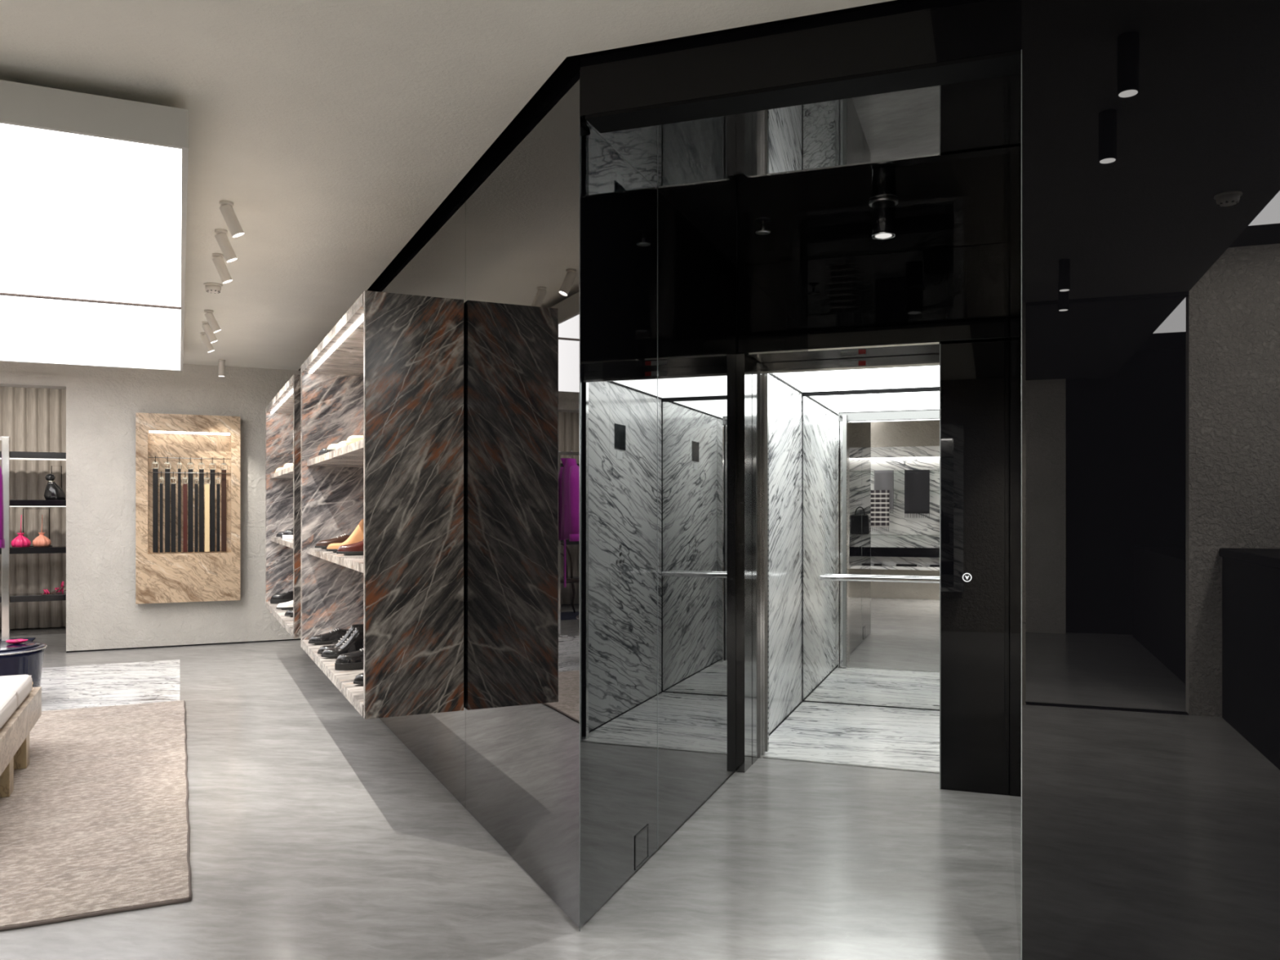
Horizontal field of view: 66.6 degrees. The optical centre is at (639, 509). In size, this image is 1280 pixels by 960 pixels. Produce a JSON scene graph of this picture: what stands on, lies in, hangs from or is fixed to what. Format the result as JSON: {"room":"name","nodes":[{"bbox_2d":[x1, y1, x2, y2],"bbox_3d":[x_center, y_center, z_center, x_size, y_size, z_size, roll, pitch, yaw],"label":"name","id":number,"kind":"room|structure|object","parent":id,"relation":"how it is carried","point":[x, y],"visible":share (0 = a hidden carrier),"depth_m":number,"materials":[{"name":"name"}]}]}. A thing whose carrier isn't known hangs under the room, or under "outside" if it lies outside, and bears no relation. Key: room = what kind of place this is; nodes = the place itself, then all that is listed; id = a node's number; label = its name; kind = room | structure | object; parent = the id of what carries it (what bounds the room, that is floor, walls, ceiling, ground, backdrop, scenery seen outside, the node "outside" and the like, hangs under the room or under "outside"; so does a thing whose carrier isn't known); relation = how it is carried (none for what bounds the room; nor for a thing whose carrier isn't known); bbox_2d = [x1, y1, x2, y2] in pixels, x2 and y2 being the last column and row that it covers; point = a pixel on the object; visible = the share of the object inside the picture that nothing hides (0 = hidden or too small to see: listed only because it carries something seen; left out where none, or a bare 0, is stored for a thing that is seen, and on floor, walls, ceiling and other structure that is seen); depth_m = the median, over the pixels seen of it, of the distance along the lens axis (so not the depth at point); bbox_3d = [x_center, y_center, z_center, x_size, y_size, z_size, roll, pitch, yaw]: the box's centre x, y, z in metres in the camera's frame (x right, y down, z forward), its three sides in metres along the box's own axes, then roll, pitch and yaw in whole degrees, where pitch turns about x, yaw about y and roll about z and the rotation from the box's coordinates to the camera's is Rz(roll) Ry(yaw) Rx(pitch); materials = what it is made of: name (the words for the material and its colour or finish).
{"room":"shop","nodes":[
{"label":"shop","id":0,"kind":"room"},
{"bbox_2d":[0,360,300,651],"bbox_3d":[-6.897,-0.051,9.493,6.842,2.974,0.300,0,0,-25],"label":"wall","id":1,"kind":"structure","parent":0,"point":[103,402],"depth_m":10.09,"materials":[{"name":"beige paint"}]},
{"bbox_2d":[0,372,66,389],"bbox_3d":[-7.924,-1.295,8.999,4.564,0.110,0.315,0,0,-25],"label":"trim","id":2,"kind":"structure","parent":1,"relation":"attached to","point":[6,379],"depth_m":9.73,"materials":[{"name":"beige paint"}]},
{"bbox_2d":[66,638,300,652],"bbox_3d":[-4.791,1.443,10.380,2.275,0.014,0.096,0,0,-25],"label":"baseboard","id":3,"kind":"structure","parent":1,"relation":"attached to","point":[297,638],"depth_m":10.30,"materials":[{"name":"black"}]},
{"bbox_2d":[135,412,240,604],"bbox_3d":[-4.749,-0.009,10.263,0.994,1.962,0.136,0,0,-25],"label":"display panel","id":4,"kind":"object","parent":1,"relation":"attached to","point":[181,576],"visible":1,"depth_m":10.24,"materials":[{"name":"beige stone"}]},
{"bbox_2d":[151,456,159,552],"bbox_3d":[-5.025,-0.051,10.102,0.063,1.001,0.031,0,0,-5],"label":"belt","id":5,"kind":"object","parent":4,"relation":"hanging from","point":[155,475],"visible":1,"depth_m":10.10,"materials":[{"name":"black leather"}]},
{"bbox_2d":[159,471,164,552],"bbox_3d":[-4.964,0.027,10.103,0.040,0.846,0.029,0,0,7],"label":"belt","id":6,"kind":"object","parent":4,"relation":"hanging from","point":[161,477],"visible":1,"depth_m":10.10,"materials":[{"name":"black leather"}]},
{"bbox_2d":[164,456,170,552],"bbox_3d":[-4.923,-0.051,10.150,0.063,1.001,0.031,0,0,-5],"label":"belt","id":7,"kind":"object","parent":4,"relation":"hanging from","point":[166,474],"visible":1,"depth_m":10.14,"materials":[{"name":"black leather"}]},
{"bbox_2d":[169,471,176,552],"bbox_3d":[-4.862,0.027,10.151,0.058,0.846,0.030,0,0,-3],"label":"belt","id":8,"kind":"object","parent":4,"relation":"hanging from","point":[172,485],"visible":1,"depth_m":10.15,"materials":[{"name":"black leather"}]},
{"bbox_2d":[177,456,182,551],"bbox_3d":[-4.822,-0.051,10.198,0.040,1.001,0.029,0,0,6],"label":"belt","id":9,"kind":"object","parent":4,"relation":"hanging from","point":[179,462],"visible":1,"depth_m":10.19,"materials":[{"name":"black leather"}]},
{"bbox_2d":[182,471,188,551],"bbox_3d":[-4.761,0.027,10.199,0.053,0.846,0.030,0,0,-1],"label":"belt","id":10,"kind":"object","parent":4,"relation":"hanging from","point":[184,485],"visible":1,"depth_m":10.19,"materials":[{"name":"red leather"}]},
{"bbox_2d":[149,431,230,435],"bbox_3d":[-4.722,-0.799,10.229,0.772,0.019,0.028,0,0,-25],"label":"strip light","id":11,"kind":"object","parent":4,"relation":"on","point":[215,433],"depth_m":10.24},
{"bbox_2d":[186,457,194,551],"bbox_3d":[-4.726,-0.051,10.243,0.063,1.001,0.031,0,0,-5],"label":"belt","id":12,"kind":"object","parent":4,"relation":"hanging from","point":[189,470],"visible":1,"depth_m":10.24,"materials":[{"name":"black leather"}]},
{"bbox_2d":[193,471,199,551],"bbox_3d":[-4.665,0.027,10.244,0.043,0.846,0.029,0,0,5],"label":"belt","id":13,"kind":"object","parent":4,"relation":"hanging from","point":[196,485],"visible":1,"depth_m":10.24,"materials":[{"name":"black leather"}]},
{"bbox_2d":[198,457,204,551],"bbox_3d":[-4.631,-0.051,10.288,0.061,1.001,0.030,0,0,-4],"label":"belt","id":14,"kind":"object","parent":4,"relation":"hanging from","point":[201,470],"visible":1,"depth_m":10.28,"materials":[{"name":"black leather"}]},
{"bbox_2d":[204,471,210,551],"bbox_3d":[-4.571,0.027,10.289,0.061,0.846,0.030,0,0,-4],"label":"belt","id":15,"kind":"object","parent":4,"relation":"hanging from","point":[206,485],"visible":1,"depth_m":10.28,"materials":[{"name":"beige leather"}]},
{"bbox_2d":[208,457,216,551],"bbox_3d":[-4.534,-0.051,10.334,0.063,1.001,0.031,0,0,-5],"label":"belt","id":16,"kind":"object","parent":4,"relation":"hanging from","point":[211,475],"visible":1,"depth_m":10.33,"materials":[{"name":"black leather"}]},
{"bbox_2d":[215,471,220,551],"bbox_3d":[-4.474,0.027,10.335,0.043,0.846,0.029,0,0,5],"label":"belt","id":17,"kind":"object","parent":4,"relation":"hanging from","point":[218,477],"visible":1,"depth_m":10.33,"materials":[{"name":"black leather"}]},
{"bbox_2d":[220,457,226,551],"bbox_3d":[-4.435,-0.051,10.381,0.063,1.001,0.031,0,0,-5],"label":"belt","id":18,"kind":"object","parent":4,"relation":"hanging from","point":[223,475],"visible":1,"depth_m":10.37,"materials":[{"name":"brown leather"}]},
{"bbox_2d":[298,54,582,926],"bbox_3d":[-2.506,-0.190,8.279,0.060,3.280,10.888,0,0,-25],"label":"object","id":19,"kind":"structure","parent":0,"point":[504,242],"depth_m":3.97,"materials":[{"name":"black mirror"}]},
{"bbox_2d":[265,374,300,638],"bbox_3d":[-2.933,-0.019,8.546,0.463,1.969,2.640,0,0,-25],"label":"shelf unit","id":20,"kind":"object","parent":19,"relation":"attached to","point":[282,413],"visible":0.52,"depth_m":9.60,"materials":[{"name":"stone"}]},
{"bbox_2d":[275,466,284,472],"bbox_3d":[-3.264,-0.391,9.186,0.331,0.099,0.099,0,0,-25],"label":"shoe","id":21,"kind":"object","parent":20,"relation":"on","point":[277,469],"visible":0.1,"depth_m":9.11,"materials":[{"name":"white leather"}]},
{"bbox_2d":[270,590,293,604],"bbox_3d":[-3.410,0.847,9.449,0.331,0.124,0.099,0,0,-25],"label":"shoe","id":22,"kind":"object","parent":20,"relation":"on","point":[286,597],"visible":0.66,"depth_m":9.39,"materials":[{"name":"black leather"}]},
{"bbox_2d":[271,390,293,413],"bbox_3d":[-3.094,-0.946,8.470,0.017,0.006,2.470,0,0,-25],"label":"strip light","id":23,"kind":"object","parent":20,"relation":"on","point":[288,394],"depth_m":8.58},
{"bbox_2d":[275,600,293,609],"bbox_3d":[-3.132,0.861,8.861,0.331,0.094,0.099,0,0,-25],"label":"shoe","id":24,"kind":"object","parent":20,"relation":"on","point":[288,605],"visible":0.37,"depth_m":8.79,"materials":[{"name":"white leather"}]},
{"bbox_2d":[275,527,293,537],"bbox_3d":[-3.221,0.171,9.096,0.331,0.188,0.099,0,0,-25],"label":"shoe","id":25,"kind":"object","parent":20,"relation":"on","point":[280,534],"visible":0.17,"depth_m":9.02,"materials":[{"name":"black leather"}]},
{"bbox_2d":[282,528,293,539],"bbox_3d":[-2.998,0.203,8.648,0.331,0.124,0.099,0,0,-25],"label":"shoe","id":26,"kind":"object","parent":20,"relation":"on","point":[287,534],"visible":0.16,"depth_m":8.57,"materials":[{"name":"white leather"}]},
{"bbox_2d":[282,462,293,468],"bbox_3d":[-2.943,-0.450,8.508,0.331,0.217,0.099,0,0,-25],"label":"shoe","id":27,"kind":"object","parent":20,"relation":"on","point":[286,465],"visible":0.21,"depth_m":8.43,"materials":[{"name":"white leather"}]},
{"bbox_2d":[284,608,293,617],"bbox_3d":[-2.846,0.858,8.278,0.331,0.101,0.099,0,0,-25],"label":"shoe","id":28,"kind":"object","parent":20,"relation":"on","point":[290,612],"visible":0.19,"depth_m":8.20,"materials":[{"name":"black leather"}]},
{"bbox_2d":[300,290,463,719],"bbox_3d":[-1.612,-0.019,5.752,0.463,1.969,2.610,0,0,-25],"label":"shelf unit","id":29,"kind":"object","parent":19,"relation":"attached to","point":[389,373],"visible":0.98,"depth_m":4.61,"materials":[{"name":"stone"}]},
{"bbox_2d":[318,448,327,455],"bbox_3d":[-1.951,-0.389,6.433,0.331,0.094,0.099,0,0,-25],"label":"shoe","id":30,"kind":"object","parent":29,"relation":"on","point":[322,451],"visible":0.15,"depth_m":6.35,"materials":[{"name":"grey leather"}]},
{"bbox_2d":[308,627,348,644],"bbox_3d":[-2.077,0.858,6.606,0.331,0.101,0.099,0,0,-29],"label":"shoe","id":31,"kind":"object","parent":29,"relation":"on","point":[334,636],"visible":0.77,"depth_m":6.55,"materials":[{"name":"black leather"}]},
{"bbox_2d":[325,443,338,452],"bbox_3d":[-1.768,-0.392,6.022,0.331,0.101,0.099,0,0,-25],"label":"shoe","id":32,"kind":"object","parent":29,"relation":"on","point":[331,447],"visible":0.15,"depth_m":5.94,"materials":[{"name":"leather"}]},
{"bbox_2d":[315,533,350,549],"bbox_3d":[-2.003,0.215,6.519,0.331,0.101,0.099,0,0,-25],"label":"shoe","id":33,"kind":"object","parent":29,"relation":"on","point":[323,544],"visible":0.47,"depth_m":6.46,"materials":[{"name":"brown leather"}]},
{"bbox_2d":[308,315,363,373],"bbox_3d":[-1.773,-0.946,5.676,0.017,0.006,2.440,0,0,-25],"label":"strip light","id":34,"kind":"object","parent":29,"relation":"on","point":[357,322],"depth_m":5.60,"materials":[{"name":"plastic"}]},
{"bbox_2d":[317,624,363,653],"bbox_3d":[-1.855,0.814,6.125,0.331,0.188,0.099,0,0,-25],"label":"shoe","id":35,"kind":"object","parent":29,"relation":"on","point":[348,634],"visible":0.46,"depth_m":6.10,"materials":[{"name":"black leather"}]},
{"bbox_2d":[320,626,363,658],"bbox_3d":[-1.791,0.814,6.000,0.331,0.188,0.099,0,0,-25],"label":"shoe","id":36,"kind":"object","parent":29,"relation":"on","point":[354,642],"visible":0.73,"depth_m":5.97,"materials":[{"name":"black leather"}]},
{"bbox_2d":[336,440,348,448],"bbox_3d":[-1.589,-0.391,5.642,0.331,0.099,0.099,0,0,-25],"label":"shoe","id":37,"kind":"object","parent":29,"relation":"on","point":[340,444],"visible":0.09,"depth_m":5.56,"materials":[{"name":"white leather"}]},
{"bbox_2d":[325,519,363,552],"bbox_3d":[-1.768,0.157,6.022,0.331,0.217,0.099,0,0,-25],"label":"shoe","id":38,"kind":"object","parent":29,"relation":"on","point":[357,535],"visible":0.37,"depth_m":5.99,"materials":[{"name":"yellow leather"}]},
{"bbox_2d":[334,648,363,670],"bbox_3d":[-1.577,0.847,5.582,0.331,0.124,0.099,0,0,-25],"label":"shoe","id":39,"kind":"object","parent":29,"relation":"on","point":[352,660],"visible":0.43,"depth_m":5.51,"materials":[{"name":"leather"}]},
{"bbox_2d":[336,539,363,555],"bbox_3d":[-1.593,0.218,5.662,0.331,0.094,0.099,0,0,-25],"label":"shoe","id":40,"kind":"object","parent":29,"relation":"on","point":[356,548],"visible":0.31,"depth_m":5.59,"materials":[{"name":"red leather"}]},
{"bbox_2d":[345,435,363,444],"bbox_3d":[-1.435,-0.450,5.317,0.331,0.217,0.099,0,0,-25],"label":"shoe","id":41,"kind":"object","parent":29,"relation":"on","point":[351,439],"visible":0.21,"depth_m":5.24,"materials":[{"name":"beige leather"}]},
{"bbox_2d":[353,672,363,685],"bbox_3d":[-1.328,0.858,5.091,0.331,0.101,0.099,0,0,-25],"label":"shoe","id":42,"kind":"object","parent":29,"relation":"on","point":[358,679],"visible":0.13,"depth_m":5.01,"materials":[{"name":"black leather"}]},
{"bbox_2d":[0,0,893,370],"bbox_3d":[-3.019,-1.553,3.422,8.666,0.030,19.632,0,0,-25],"label":"ceiling","id":43,"kind":"structure","parent":0,"point":[333,131],"depth_m":3.59,"materials":[{"name":"beige paint"}]},
{"bbox_2d":[0,386,66,629],"bbox_3d":[-8.613,-0.049,11.104,4.714,2.958,0.087,0,0,-25],"label":"pleated curtain","id":44,"kind":"object","parent":43,"relation":"hanging from","point":[34,419],"visible":0.33,"depth_m":11.72,"materials":[{"name":"beige fabric"}]},
{"bbox_2d":[0,80,188,370],"bbox_3d":[-5.001,-1.435,5.583,4.330,0.207,6.430,0,0,-25],"label":"box","id":45,"kind":"object","parent":43,"relation":"hanging from","point":[94,188],"visible":1,"depth_m":4.63,"materials":[{"name":"grey"}]},
{"bbox_2d":[0,295,180,369],"bbox_3d":[-5.679,-1.347,7.019,4.286,0.016,3.211,0,0,-25],"label":"diffuser","id":46,"kind":"object","parent":45,"relation":"attached to","point":[36,330],"depth_m":7.42,"materials":[{"name":"plastic"}]},
{"bbox_2d":[0,123,182,306],"bbox_3d":[-4.309,-1.347,4.121,4.286,0.016,3.151,0,0,-25],"label":"diffuser","id":47,"kind":"object","parent":45,"relation":"attached to","point":[85,217],"depth_m":4.49,"materials":[{"name":"plastic"}]},
{"bbox_2d":[200,332,214,352],"bbox_3d":[-3.773,-1.452,8.498,0.114,0.171,0.066,0,0,-25],"label":"ceiling spotlight","id":48,"kind":"object","parent":43,"relation":"attached to","point":[209,348],"visible":0.86,"depth_m":8.47,"materials":[{"name":"white metal"}]},
{"bbox_2d":[201,321,217,342],"bbox_3d":[-3.544,-1.453,8.025,0.118,0.170,0.066,0,0,-25],"label":"ceiling spotlight","id":49,"kind":"object","parent":43,"relation":"attached to","point":[209,332],"visible":0.91,"depth_m":8.00,"materials":[{"name":"white metal"}]},
{"bbox_2d":[204,309,221,333],"bbox_3d":[-3.314,-1.453,7.555,0.120,0.169,0.066,0,0,-25],"label":"ceiling spotlight","id":50,"kind":"object","parent":43,"relation":"attached to","point":[209,315],"visible":1,"depth_m":7.53,"materials":[{"name":"white metal"}]},
{"bbox_2d":[203,282,222,293],"bbox_3d":[-2.922,-1.512,6.671,0.120,0.052,0.120,0,0,-25],"label":"smoke detector","id":51,"kind":"object","parent":43,"relation":"attached to","point":[212,287],"visible":1,"depth_m":6.63,"materials":[{"name":"white plastic"}]},
{"bbox_2d":[217,359,225,376],"bbox_3d":[-4.306,-1.453,10.032,0.066,0.170,0.066,0,0,-25],"label":"ceiling spotlight","id":52,"kind":"object","parent":43,"relation":"attached to","point":[221,362],"visible":1,"depth_m":10.01,"materials":[{"name":"white metal"}]},
{"bbox_2d":[212,253,232,283],"bbox_3d":[-2.526,-1.452,5.892,0.114,0.171,0.066,0,0,-25],"label":"ceiling spotlight","id":53,"kind":"object","parent":43,"relation":"attached to","point":[221,268],"visible":0.98,"depth_m":5.87,"materials":[{"name":"white metal"}]},
{"bbox_2d":[214,228,237,262],"bbox_3d":[-2.290,-1.453,5.388,0.116,0.170,0.066,0,0,-25],"label":"ceiling spotlight","id":54,"kind":"object","parent":43,"relation":"attached to","point":[221,237],"visible":1,"depth_m":5.37,"materials":[{"name":"white metal"}]},
{"bbox_2d":[219,200,244,237],"bbox_3d":[-2.050,-1.453,4.893,0.116,0.170,0.066,0,0,-25],"label":"ceiling spotlight","id":55,"kind":"object","parent":43,"relation":"attached to","point":[227,211],"visible":1,"depth_m":4.87,"materials":[{"name":"white metal"}]},
{"bbox_2d":[0,626,1018,959],"bbox_3d":[-2.500,1.450,4.000,23.000,0.001,28.000,0,0,0],"label":"floor","id":56,"kind":"structure","parent":0,"point":[317,833],"depth_m":3.94,"materials":[{"name":"grey concrete"}]},
{"bbox_2d":[0,436,10,640],"bbox_3d":[-6.549,0.395,8.518,1.770,2.110,0.500,0,0,-25],"label":"clothes rack","id":57,"kind":"object","parent":56,"relation":"on","point":[6,441],"visible":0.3,"depth_m":8.86,"materials":[{"name":"silver metal"}]},
{"bbox_2d":[0,466,1,547],"bbox_3d":[-5.918,0.106,8.817,0.221,1.588,0.727,0,0,-25],"label":"coat","id":58,"kind":"object","parent":57,"relation":"hanging from","point":[0,466],"visible":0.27,"depth_m":9.05,"materials":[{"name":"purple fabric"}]},
{"bbox_2d":[0,700,191,931],"bbox_3d":[-4.381,1.442,4.580,4.094,0.016,4.114,0,0,-25],"label":"area rug","id":59,"kind":"object","parent":56,"relation":"on","point":[96,823],"visible":0.97,"depth_m":4.52,"materials":[{"name":"brown carpet"}]},
{"bbox_2d":[0,686,41,797],"bbox_3d":[-3.626,1.258,4.746,0.980,0.352,2.180,0,0,-25],"label":"bench","id":60,"kind":"object","parent":59,"relation":"on","point":[15,733],"visible":0.82,"depth_m":5.13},
{"bbox_2d":[0,692,17,728],"bbox_3d":[-3.463,1.024,4.402,0.940,0.115,1.320,0,0,-25],"label":"seat cushion","id":61,"kind":"object","parent":60,"relation":"on","point":[8,700],"visible":1,"depth_m":4.96,"materials":[{"name":"grey fabric"}]},
{"bbox_2d":[0,674,32,708],"bbox_3d":[-3.875,1.024,5.272,0.940,0.115,0.595,0,0,-25],"label":"seat cushion","id":62,"kind":"object","parent":60,"relation":"on","point":[22,685],"visible":0.79,"depth_m":5.44,"materials":[{"name":"grey fabric"}]},
{"bbox_2d":[40,659,180,711],"bbox_3d":[-5.748,1.448,7.484,4.004,0.004,2.275,0,0,-25],"label":"floor","id":63,"kind":"structure","parent":56,"relation":"on","point":[77,686],"depth_m":8.03,"materials":[{"name":"white stone"}]},
{"bbox_2d":[0,640,46,687],"bbox_3d":[-4.790,1.225,7.138,0.762,0.442,0.762,0,0,-25],"label":"side table","id":64,"kind":"object","parent":63,"relation":"on","point":[27,657],"visible":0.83,"depth_m":7.06,"materials":[{"name":"blue paint"}]},
{"bbox_2d":[5,639,27,644],"bbox_3d":[-4.648,0.990,7.271,0.142,0.028,0.145,0,0,-25],"label":"dish","id":65,"kind":"object","parent":64,"relation":"on","point":[15,641],"visible":1,"depth_m":7.25,"materials":[{"name":"pink"}]},
{"bbox_2d":[0,637,35,640],"bbox_3d":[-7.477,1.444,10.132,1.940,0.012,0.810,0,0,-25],"label":"tray","id":66,"kind":"object","parent":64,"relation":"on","point":[28,638],"visible":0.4,"depth_m":10.81,"materials":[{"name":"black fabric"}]},
{"bbox_2d":[761,365,939,772],"bbox_3d":[1.474,0.290,6.348,1.190,2.380,1.740,0,0,20],"label":"cabin","id":67,"kind":"object","parent":56,"relation":"on","point":[854,455],"visible":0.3,"depth_m":7.10,"materials":[{"name":"white stone"}]},
{"bbox_2d":[773,365,939,391],"bbox_3d":[1.485,-0.890,6.380,1.150,0.020,1.630,0,0,20],"label":"ceiling light","id":68,"kind":"object","parent":67,"relation":"on","point":[911,379],"depth_m":6.64,"materials":[{"name":"plastic"}]},
{"bbox_2d":[803,391,939,709],"bbox_3d":[1.766,0.285,7.156,1.150,2.318,0.020,0,0,20],"label":"mirror","id":69,"kind":"object","parent":67,"relation":"on","point":[871,459],"depth_m":7.17,"materials":[{"name":"white mirror"}]},
{"bbox_2d":[580,116,738,927],"bbox_3d":[0.200,-0.190,4.542,0.050,3.280,2.522,0,0,20],"label":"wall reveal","id":70,"kind":"structure","parent":0,"point":[698,282],"depth_m":4.02,"materials":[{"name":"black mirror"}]},
{"bbox_2d":[578,115,580,931],"bbox_3d":[-0.207,0.050,3.348,0.004,2.800,0.004,0,0,0],"label":"trim","id":71,"kind":"structure","parent":70,"relation":"attached to","point":[579,116],"depth_m":3.35,"materials":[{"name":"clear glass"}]},
{"bbox_2d":[634,823,648,870],"bbox_3d":[0.007,1.363,3.932,0.003,0.135,0.160,0,0,20],"label":"access panel","id":72,"kind":"object","parent":70,"relation":"attached to","point":[642,838],"visible":1,"depth_m":3.92,"materials":[{"name":"black paint"}]},
{"bbox_2d":[657,190,657,848],"bbox_3d":[0.070,0.044,4.122,0.011,2.788,0.004,0,0,20],"label":"trim","id":73,"kind":"structure","parent":70,"relation":"attached to","point":[657,190],"depth_m":4.12,"materials":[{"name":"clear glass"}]},
{"bbox_2d":[765,373,768,751],"bbox_3d":[0.742,0.287,5.764,0.033,2.286,0.035,0,0,20],"label":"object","id":74,"kind":"structure","parent":0,"point":[766,375],"depth_m":5.74,"materials":[{"name":"silver metal"}]},
{"bbox_2d":[580,0,1021,117],"bbox_3d":[0.467,-1.590,3.127,1.411,0.480,0.050,0,0,20],"label":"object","id":75,"kind":"object","parent":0,"point":[894,34],"visible":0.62,"depth_m":3.09,"materials":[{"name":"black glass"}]},
{"bbox_2d":[585,50,1021,133],"bbox_3d":[0.491,-1.344,3.166,1.393,0.012,0.139,0,0,20],"label":"trim","id":76,"kind":"structure","parent":75,"relation":"attached to","point":[1006,64],"depth_m":3.12,"materials":[{"name":"black"}]},
{"bbox_2d":[585,74,1020,266],"bbox_3d":[0.990,-1.360,4.280,1.612,0.020,2.476,0,0,20],"label":"ceiling reveal","id":77,"kind":"structure","parent":0,"point":[809,174],"depth_m":3.86,"materials":[{"name":"black mirror"}]},
{"bbox_2d":[755,226,770,235],"bbox_3d":[0.587,-1.333,4.648,0.072,0.034,0.072,0,0,20],"label":"sprinkler","id":78,"kind":"object","parent":77,"relation":"attached to","point":[762,232],"visible":1,"depth_m":4.64,"materials":[{"name":"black metal"}]},
{"bbox_2d":[869,196,897,239],"bbox_3d":[1.068,-1.273,4.272,0.123,0.154,0.123,0,0,20],"label":"ceiling spotlight","id":79,"kind":"object","parent":77,"relation":"in","point":[883,208],"visible":1,"depth_m":4.23,"materials":[{"name":"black metal"}]},
{"bbox_2d":[737,242,1009,795],"bbox_3d":[1.258,0.050,5.314,1.412,2.800,0.310,0,0,20],"label":"surround","id":80,"kind":"structure","parent":0,"point":[957,298],"depth_m":5.01,"materials":[{"name":"black glass"}]},
{"bbox_2d":[736,342,939,773],"bbox_3d":[1.254,0.289,5.355,1.377,2.330,0.455,0,0,20],"label":"door frame","id":81,"kind":"structure","parent":80,"relation":"attached to","point":[752,375],"depth_m":5.51,"materials":[{"name":"grey metal"}]},
{"bbox_2d":[939,343,940,789],"bbox_3d":[1.606,0.297,5.187,0.005,2.306,0.313,0,0,20],"label":"trim","id":82,"kind":"structure","parent":80,"relation":"attached to","point":[940,344],"depth_m":5.04,"materials":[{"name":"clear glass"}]},
{"bbox_2d":[962,573,971,582],"bbox_3d":[1.678,0.350,4.996,0.045,0.045,0.010,0,0,20],"label":"button","id":83,"kind":"object","parent":80,"relation":"attached to","point":[967,576],"visible":1,"depth_m":4.99,"materials":[{"name":"silver metal"}]},
{"bbox_2d":[1009,66,1021,959],"bbox_3d":[1.508,0.050,3.902,0.020,2.800,2.176,0,0,20],"label":"wall","id":84,"kind":"structure","parent":0,"point":[1015,220],"depth_m":3.69,"materials":[{"name":"black glass"}]},
{"bbox_2d":[1021,49,1022,959],"bbox_3d":[1.121,0.050,2.864,0.003,2.800,0.005,0,0,19],"label":"trim","id":85,"kind":"structure","parent":84,"relation":"attached to","point":[1021,50],"depth_m":2.86,"materials":[{"name":"clear glass"}]},
{"bbox_2d":[1021,0,1279,959],"bbox_3d":[2.592,-0.190,2.341,3.120,3.280,0.020,0,0,20],"label":"wall","id":86,"kind":"structure","parent":0,"point":[1151,128],"depth_m":2.75,"materials":[{"name":"glass"}]},
{"label":"wall","id":87,"kind":"structure","parent":0,"visible":0},
{"bbox_2d":[0,591,66,602],"bbox_3d":[-8.306,1.019,10.591,4.635,0.078,0.350,0,0,-25],"label":"display shelf","id":88,"kind":"object","parent":87,"relation":"attached to","point":[15,597],"visible":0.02,"depth_m":11.11,"materials":[{"name":"black paint"}]},
{"bbox_2d":[40,581,64,594],"bbox_3d":[-6.747,0.907,11.179,0.243,0.147,0.092,0,0,-42],"label":"sandal","id":89,"kind":"object","parent":88,"relation":"on","point":[62,586],"visible":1,"depth_m":11.20,"materials":[{"name":"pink leather"}]},
{"bbox_2d":[0,451,66,460],"bbox_3d":[-8.306,-0.611,10.591,4.635,0.078,0.350,0,0,-25],"label":"display shelf","id":90,"kind":"object","parent":87,"relation":"attached to","point":[14,455],"visible":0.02,"depth_m":11.12,"materials":[{"name":"black paint"}]},
{"bbox_2d":[10,458,66,460],"bbox_3d":[-8.349,-0.576,10.643,4.600,0.008,0.020,0,0,-25],"label":"strip light","id":91,"kind":"object","parent":90,"relation":"attached to","point":[11,459],"depth_m":11.30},
{"bbox_2d":[0,546,66,554],"bbox_3d":[-8.306,0.474,10.591,4.635,0.078,0.350,0,0,-25],"label":"display shelf","id":92,"kind":"object","parent":87,"relation":"attached to","point":[48,549],"visible":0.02,"depth_m":11.10,"materials":[{"name":"black paint"}]},
{"bbox_2d":[10,515,31,546],"bbox_3d":[-7.045,0.249,11.083,0.184,0.368,0.182,0,0,20],"label":"bag","id":93,"kind":"object","parent":92,"relation":"on","point":[20,540],"visible":1,"depth_m":11.04,"materials":[{"name":"pink"}]},
{"bbox_2d":[22,508,52,546],"bbox_3d":[-7.032,0.213,11.348,0.320,0.442,0.060,0,0,-25],"label":"display stand","id":94,"kind":"object","parent":92,"relation":"on","point":[23,508],"visible":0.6,"depth_m":11.38,"materials":[{"name":"black paint"}]},
{"bbox_2d":[32,515,51,546],"bbox_3d":[-6.907,0.249,11.247,0.185,0.368,0.184,0,0,-25],"label":"bag","id":95,"kind":"object","parent":92,"relation":"on","point":[41,540],"visible":1,"depth_m":11.20,"materials":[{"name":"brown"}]},
{"bbox_2d":[10,499,66,506],"bbox_3d":[-8.306,-0.066,10.591,4.635,0.078,0.350,0,0,-25],"label":"display shelf","id":96,"kind":"object","parent":87,"relation":"attached to","point":[14,503],"visible":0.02,"depth_m":11.10,"materials":[{"name":"black paint"}]},
{"bbox_2d":[10,506,66,506],"bbox_3d":[-8.349,-0.031,10.643,4.600,0.008,0.020,0,0,-25],"label":"strip light","id":97,"kind":"object","parent":96,"relation":"attached to","point":[11,506],"depth_m":11.28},
{"bbox_2d":[44,473,66,500],"bbox_3d":[-6.759,-0.258,11.251,0.220,0.305,0.120,0,0,-25],"label":"bag","id":98,"kind":"object","parent":96,"relation":"on","point":[52,491],"visible":0.98,"depth_m":11.20,"materials":[{"name":"black leather"}]},
{"bbox_2d":[51,466,62,488],"bbox_3d":[-6.835,-0.306,11.414,0.160,0.401,0.060,0,0,-25],"label":"display stand","id":99,"kind":"object","parent":96,"relation":"on","point":[51,466],"visible":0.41,"depth_m":11.43,"materials":[{"name":"black paint"}]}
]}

